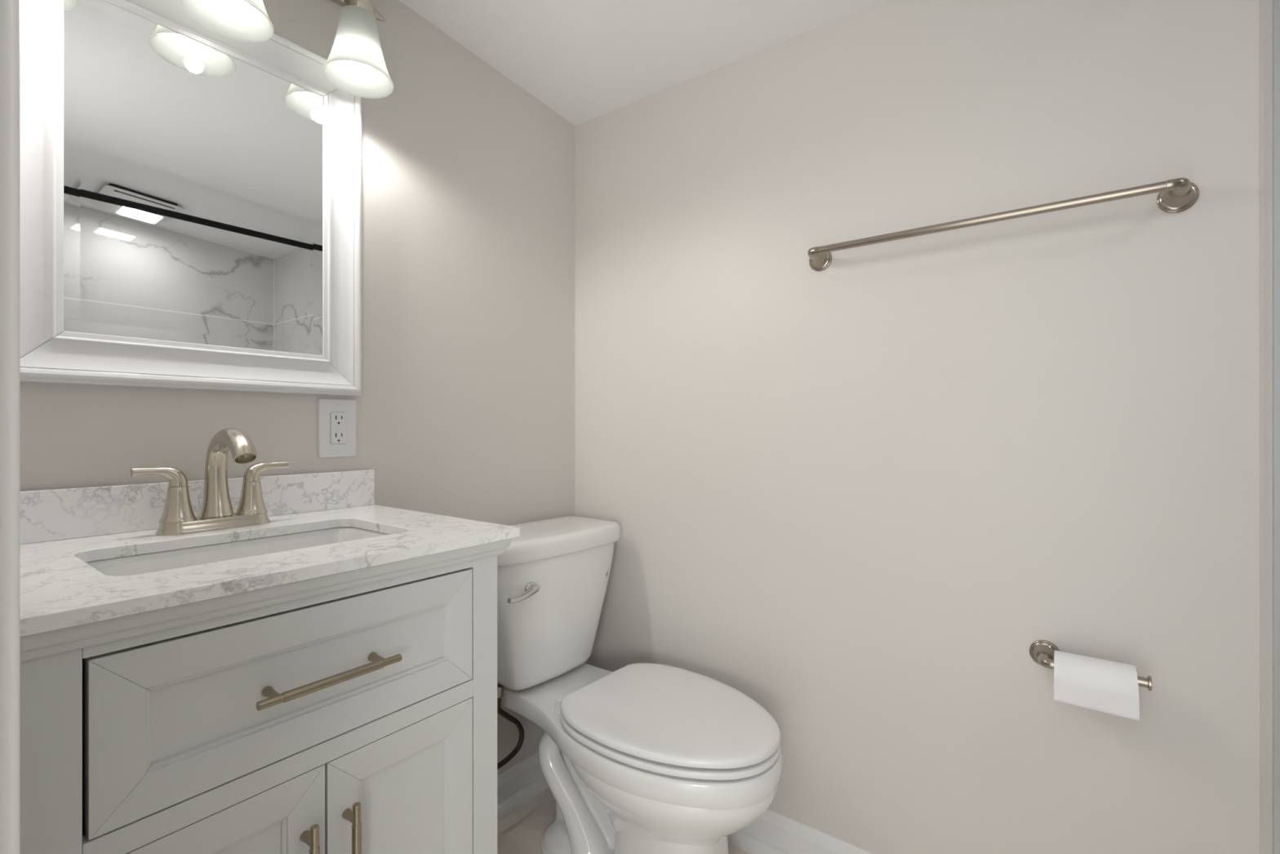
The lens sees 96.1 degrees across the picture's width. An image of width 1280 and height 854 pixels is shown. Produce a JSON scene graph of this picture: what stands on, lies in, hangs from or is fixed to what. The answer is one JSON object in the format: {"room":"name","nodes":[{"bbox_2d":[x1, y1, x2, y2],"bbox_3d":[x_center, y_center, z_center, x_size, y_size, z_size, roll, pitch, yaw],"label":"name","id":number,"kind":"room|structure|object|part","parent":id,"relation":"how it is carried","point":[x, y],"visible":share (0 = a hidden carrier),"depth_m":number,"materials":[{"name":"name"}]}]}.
{"room":"bathroom","nodes":[
{"label":"bathroom","id":0,"kind":"room"},
{"bbox_2d":[19,0,574,775],"bbox_3d":[-0.640,0.001,1.314,0.100,2.109,1.520,0,0,37],"label":"wall","id":1,"kind":"structure","parent":0,"point":[465,408],"depth_m":1.42,"materials":[{"name":"paint"}]},
{"bbox_2d":[19,0,362,395],"bbox_3d":[-0.767,-0.412,1.031,0.036,0.692,0.540,0,0,37],"label":"wall mirror","id":2,"kind":"object","parent":1,"relation":"attached to","point":[191,193],"visible":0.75,"depth_m":0.99,"materials":[{"name":"paint"}]},
{"bbox_3d":[-0.769,-0.412,1.033,0.007,0.532,0.380,0,0,37],"label":"glass","id":3,"kind":"part","parent":2,"relation":"part of","materials":[{"name":"white mirror"}]},
{"bbox_2d":[19,469,374,544],"bbox_3d":[-0.780,0.134,1.026,0.018,0.077,0.625,0,0,37],"label":"backsplash","id":4,"kind":"structure","parent":1,"relation":"attached to","point":[60,513],"depth_m":0.95,"materials":[{"name":"stone"}]},
{"bbox_2d":[179,0,274,42],"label":"vanity light","id":5,"kind":"object","parent":1,"relation":"attached to","point":[243,20],"depth_m":1.01,"materials":[{"name":"white glass"}]},
{"bbox_3d":[-0.698,-0.759,0.976,0.130,0.128,0.130,0,0,37],"label":"lamp shade","id":6,"kind":"part","parent":5,"relation":"part of","materials":[{"name":"white glass"}]},
{"bbox_3d":[-0.698,-0.723,0.976,0.057,0.052,0.057,0,0,37],"label":"bulb","id":7,"kind":"part","parent":5,"relation":"part of","materials":[{"name":"white glass"}]},
{"bbox_2d":[317,398,356,457],"bbox_3d":[-0.641,0.004,1.222,0.009,0.124,0.079,0,0,37],"label":"wall outlet","id":8,"kind":"object","parent":1,"relation":"attached to","point":[336,418],"visible":1,"depth_m":1.22,"materials":[{"name":"white plastic"}]},
{"bbox_2d":[330,412,346,444],"bbox_3d":[-0.639,0.004,1.221,0.002,0.067,0.033,0,0,37],"label":"receptacle","id":9,"kind":"object","parent":8,"relation":"attached to","point":[338,420],"depth_m":1.22,"materials":[{"name":"white plastic"}]},
{"bbox_2d":[321,0,393,98],"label":"vanity light","id":10,"kind":"object","parent":1,"relation":"attached to","point":[354,64],"depth_m":1.14,"materials":[{"name":"white glass"}]},
{"bbox_3d":[-0.565,-0.759,1.155,0.130,0.128,0.130,0,0,37],"label":"lamp shade","id":11,"kind":"part","parent":10,"relation":"part of","materials":[{"name":"white glass"}]},
{"bbox_3d":[-0.565,-0.723,1.155,0.057,0.052,0.057,0,0,37],"label":"bulb","id":12,"kind":"part","parent":10,"relation":"part of","materials":[{"name":"white glass"}]},
{"bbox_2d":[497,751,542,804],"bbox_3d":[-0.415,1.003,1.521,0.013,0.103,0.720,0,0,37],"label":"baseboard","id":13,"kind":"structure","parent":1,"relation":"attached to","point":[515,778],"depth_m":1.61,"materials":[{"name":"paint"}]},
{"bbox_2d":[497,774,548,822],"bbox_3d":[-0.407,1.038,1.507,0.016,0.034,0.707,0,0,37],"label":"trim","id":14,"kind":"structure","parent":1,"relation":"attached to","point":[519,798],"depth_m":1.60,"materials":[{"name":"paint"}]},
{"bbox_2d":[497,786,749,853],"bbox_3d":[0.248,1.085,0.518,2.477,0.060,1.730,0,0,37],"label":"floor","id":15,"kind":"structure","parent":0,"point":[522,831],"depth_m":1.52,"materials":[{"name":"tile"}]},
{"bbox_2d":[19,538,511,853],"bbox_3d":[-0.584,0.622,0.879,0.505,0.866,0.595,0,0,37],"label":"vanity cabinet","id":16,"kind":"object","parent":15,"relation":"on","point":[355,711],"visible":0.94,"depth_m":0.70,"materials":[{"name":"paint"}]},
{"bbox_3d":[-0.483,0.695,0.660,0.018,0.514,0.226,0,0,37],"label":"door","id":17,"kind":"part","parent":16,"relation":"part of","materials":[{"name":"paint"}]},
{"bbox_3d":[-0.591,0.203,0.884,0.486,0.027,0.595,0,0,37],"label":"crown moulding","id":18,"kind":"part","parent":16,"relation":"part of","materials":[{"name":"paint"}]},
{"bbox_2d":[19,469,519,636],"bbox_3d":[-0.590,0.143,0.883,0.494,0.094,0.625,0,0,37],"label":"countertop","id":19,"kind":"structure","parent":16,"relation":"on","point":[62,530],"depth_m":0.86,"materials":[{"name":"stone"}]},
{"bbox_2d":[130,427,288,536],"bbox_3d":[-0.676,0.088,0.944,0.169,0.171,0.221,0,0,37],"label":"faucet","id":20,"kind":"object","parent":19,"relation":"on","point":[178,517],"visible":1,"depth_m":0.95,"materials":[{"name":"silver metal"}]},
{"bbox_3d":[-0.765,0.081,0.917,0.026,0.034,0.071,0,0,37],"label":"lever","id":21,"kind":"part","parent":20,"relation":"part of","materials":[{"name":"silver metal"}]},
{"bbox_3d":[-0.751,0.126,0.935,0.049,0.056,0.049,0,0,37],"label":"handle","id":22,"kind":"part","parent":20,"relation":"part of","materials":[{"name":"silver metal"}]},
{"bbox_3d":[-0.674,0.078,0.943,0.164,0.151,0.049,0,0,37],"label":"spout","id":23,"kind":"part","parent":20,"relation":"part of","materials":[{"name":"silver metal"}]},
{"bbox_3d":[-0.689,0.126,1.020,0.049,0.056,0.049,0,0,37],"label":"handle","id":24,"kind":"part","parent":20,"relation":"part of","materials":[{"name":"silver metal"}]},
{"bbox_3d":[-0.675,0.081,1.038,0.026,0.034,0.071,0,0,37],"label":"lever","id":25,"kind":"part","parent":20,"relation":"part of","materials":[{"name":"silver metal"}]},
{"bbox_2d":[86,526,390,576],"bbox_3d":[-0.578,0.262,0.875,0.264,0.143,0.416,0,0,37],"label":"sink basin","id":26,"kind":"object","parent":19,"relation":"in","point":[138,564],"visible":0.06,"depth_m":0.93,"materials":[{"name":"ceramic"}]},
{"bbox_3d":[-0.414,0.319,0.753,0.018,0.177,0.453,0,0,37],"label":"drawer","id":27,"kind":"part","parent":16,"relation":"part of","materials":[{"name":"paint"}]},
{"bbox_3d":[-0.410,0.582,0.716,0.032,0.176,0.012,0,0,37],"label":"handle","id":28,"kind":"part","parent":16,"relation":"part of","materials":[{"name":"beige metal"}]},
{"bbox_3d":[-0.397,0.322,0.739,0.039,0.012,0.176,0,0,37],"label":"handle","id":29,"kind":"part","parent":16,"relation":"part of","materials":[{"name":"beige metal"}]},
{"bbox_3d":[-0.379,0.582,0.758,0.032,0.176,0.012,0,0,37],"label":"handle","id":30,"kind":"part","parent":16,"relation":"part of","materials":[{"name":"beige metal"}]},
{"bbox_3d":[-0.346,0.695,0.844,0.018,0.514,0.226,0,0,37],"label":"door","id":31,"kind":"part","parent":16,"relation":"part of","materials":[{"name":"paint"}]},
{"bbox_2d":[497,515,782,853],"bbox_3d":[-0.047,0.662,1.349,0.785,0.786,0.431,0,0,40],"label":"toilet","id":32,"kind":"object","parent":15,"relation":"on","point":[636,757],"visible":0.99,"depth_m":1.30,"materials":[{"name":"ceramic"}]},
{"bbox_2d":[497,683,524,769],"bbox_3d":[-0.385,0.761,1.455,0.210,0.228,0.091,0,0,-27],"label":"supply hose","id":33,"kind":"object","parent":32,"relation":"attached to","point":[500,687],"visible":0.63,"depth_m":1.49,"materials":[{"name":"brown rubber"}]},
{"bbox_3d":[-0.271,0.386,1.338,0.029,0.033,0.096,0,0,40],"label":"flush lever","id":34,"kind":"part","parent":32,"relation":"part of","materials":[{"name":"silver metal"}]},
{"bbox_3d":[-0.258,0.483,1.524,0.221,0.327,0.412,0,0,40],"label":"tank","id":35,"kind":"part","parent":32,"relation":"part of","materials":[{"name":"ceramic"}]},
{"bbox_3d":[-0.256,0.295,1.522,0.242,0.052,0.431,0,0,40],"label":"tank lid","id":36,"kind":"part","parent":32,"relation":"part of","materials":[{"name":"ceramic"}]},
{"bbox_3d":[0.077,0.645,1.255,0.468,0.014,0.370,0,0,40],"label":"seat","id":37,"kind":"part","parent":32,"relation":"part of","materials":[{"name":"plastic"}]},
{"bbox_3d":[0.077,0.621,1.255,0.469,0.018,0.371,0,0,40],"label":"seat lid","id":38,"kind":"part","parent":32,"relation":"part of","materials":[{"name":"plastic"}]},
{"bbox_2d":[399,0,885,125],"bbox_3d":[0.248,-1.025,0.518,2.477,0.248,1.730,0,0,37],"label":"ceiling","id":39,"kind":"structure","parent":0,"point":[585,60],"depth_m":1.41,"materials":[{"name":"paint"}]},
{"bbox_2d":[574,0,1260,853],"bbox_3d":[0.777,0.054,1.141,2.377,2.002,0.100,0,0,37],"label":"wall","id":40,"kind":"structure","parent":0,"point":[853,498],"depth_m":1.19,"materials":[{"name":"paint"}]},
{"bbox_2d":[727,830,790,853],"bbox_3d":[0.391,1.038,1.341,1.460,0.034,0.016,0,0,37],"label":"trim","id":41,"kind":"structure","parent":40,"relation":"attached to","point":[745,842],"depth_m":1.42,"materials":[{"name":"paint"}]},
{"bbox_2d":[740,808,874,853],"bbox_3d":[0.393,1.000,1.358,1.477,0.110,0.013,0,0,37],"label":"baseboard","id":42,"kind":"structure","parent":40,"relation":"attached to","point":[790,835],"depth_m":1.37,"materials":[{"name":"paint"}]},
{"bbox_2d":[807,177,1199,271],"bbox_3d":[0.645,-0.389,1.130,0.666,0.053,0.075,0,0,37],"label":"towel bar","id":43,"kind":"object","parent":40,"relation":"attached to","point":[1177,195],"visible":1,"depth_m":1.03,"materials":[{"name":"silver metal"}]},
{"bbox_3d":[0.400,-0.389,1.314,0.053,0.053,0.075,0,0,37],"label":"post","id":44,"kind":"part","parent":43,"relation":"part of","materials":[{"name":"silver metal"}]},
{"bbox_3d":[0.890,-0.389,0.947,0.053,0.053,0.075,0,0,37],"label":"post","id":45,"kind":"part","parent":43,"relation":"part of","materials":[{"name":"silver metal"}]},
{"bbox_2d":[1029,640,1151,690],"bbox_3d":[0.792,0.428,1.021,0.170,0.049,0.074,0,0,37],"label":"toilet paper holder","id":46,"kind":"object","parent":40,"relation":"attached to","point":[1042,651],"visible":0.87,"depth_m":1.06,"materials":[{"name":"silver metal"}]},
{"bbox_3d":[0.745,0.428,1.059,0.049,0.049,0.070,0,0,37],"label":"post","id":47,"kind":"part","parent":46,"relation":"part of","materials":[{"name":"silver metal"}]},
{"bbox_2d":[1053,650,1139,720],"bbox_3d":[0.785,0.441,0.994,0.113,0.078,0.072,0,0,37],"label":"toilet paper roll","id":48,"kind":"object","parent":46,"relation":"hanging from","point":[1108,686],"visible":1,"depth_m":0.97,"materials":[{"name":"paper"}]},
{"bbox_2d":[1260,0,1272,853],"bbox_3d":[0.995,0.066,0.914,0.013,1.978,0.002,0,0,37],"label":"trim","id":49,"kind":"structure","parent":40,"relation":"attached to","point":[1266,6],"depth_m":0.91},
{"bbox_2d":[1272,0,1279,853],"bbox_3d":[1.000,0.066,0.904,0.007,1.978,0.012,0,0,37],"label":"trim","id":50,"kind":"structure","parent":40,"relation":"attached to","point":[1276,3],"depth_m":0.90,"materials":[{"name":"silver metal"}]},
{"bbox_3d":[-0.665,0.001,0.459,0.885,2.107,0.120,0,0,37],"label":"wall","id":51,"kind":"structure","parent":0,"visible":0},
{"bbox_2d":[0,0,19,853],"bbox_3d":[-0.307,0.030,0.273,0.062,2.050,0.011,0,0,37],"label":"trim","id":52,"kind":"structure","parent":51,"relation":"attached to","point":[9,9],"depth_m":0.26,"materials":[{"name":"paint"}]}
]}

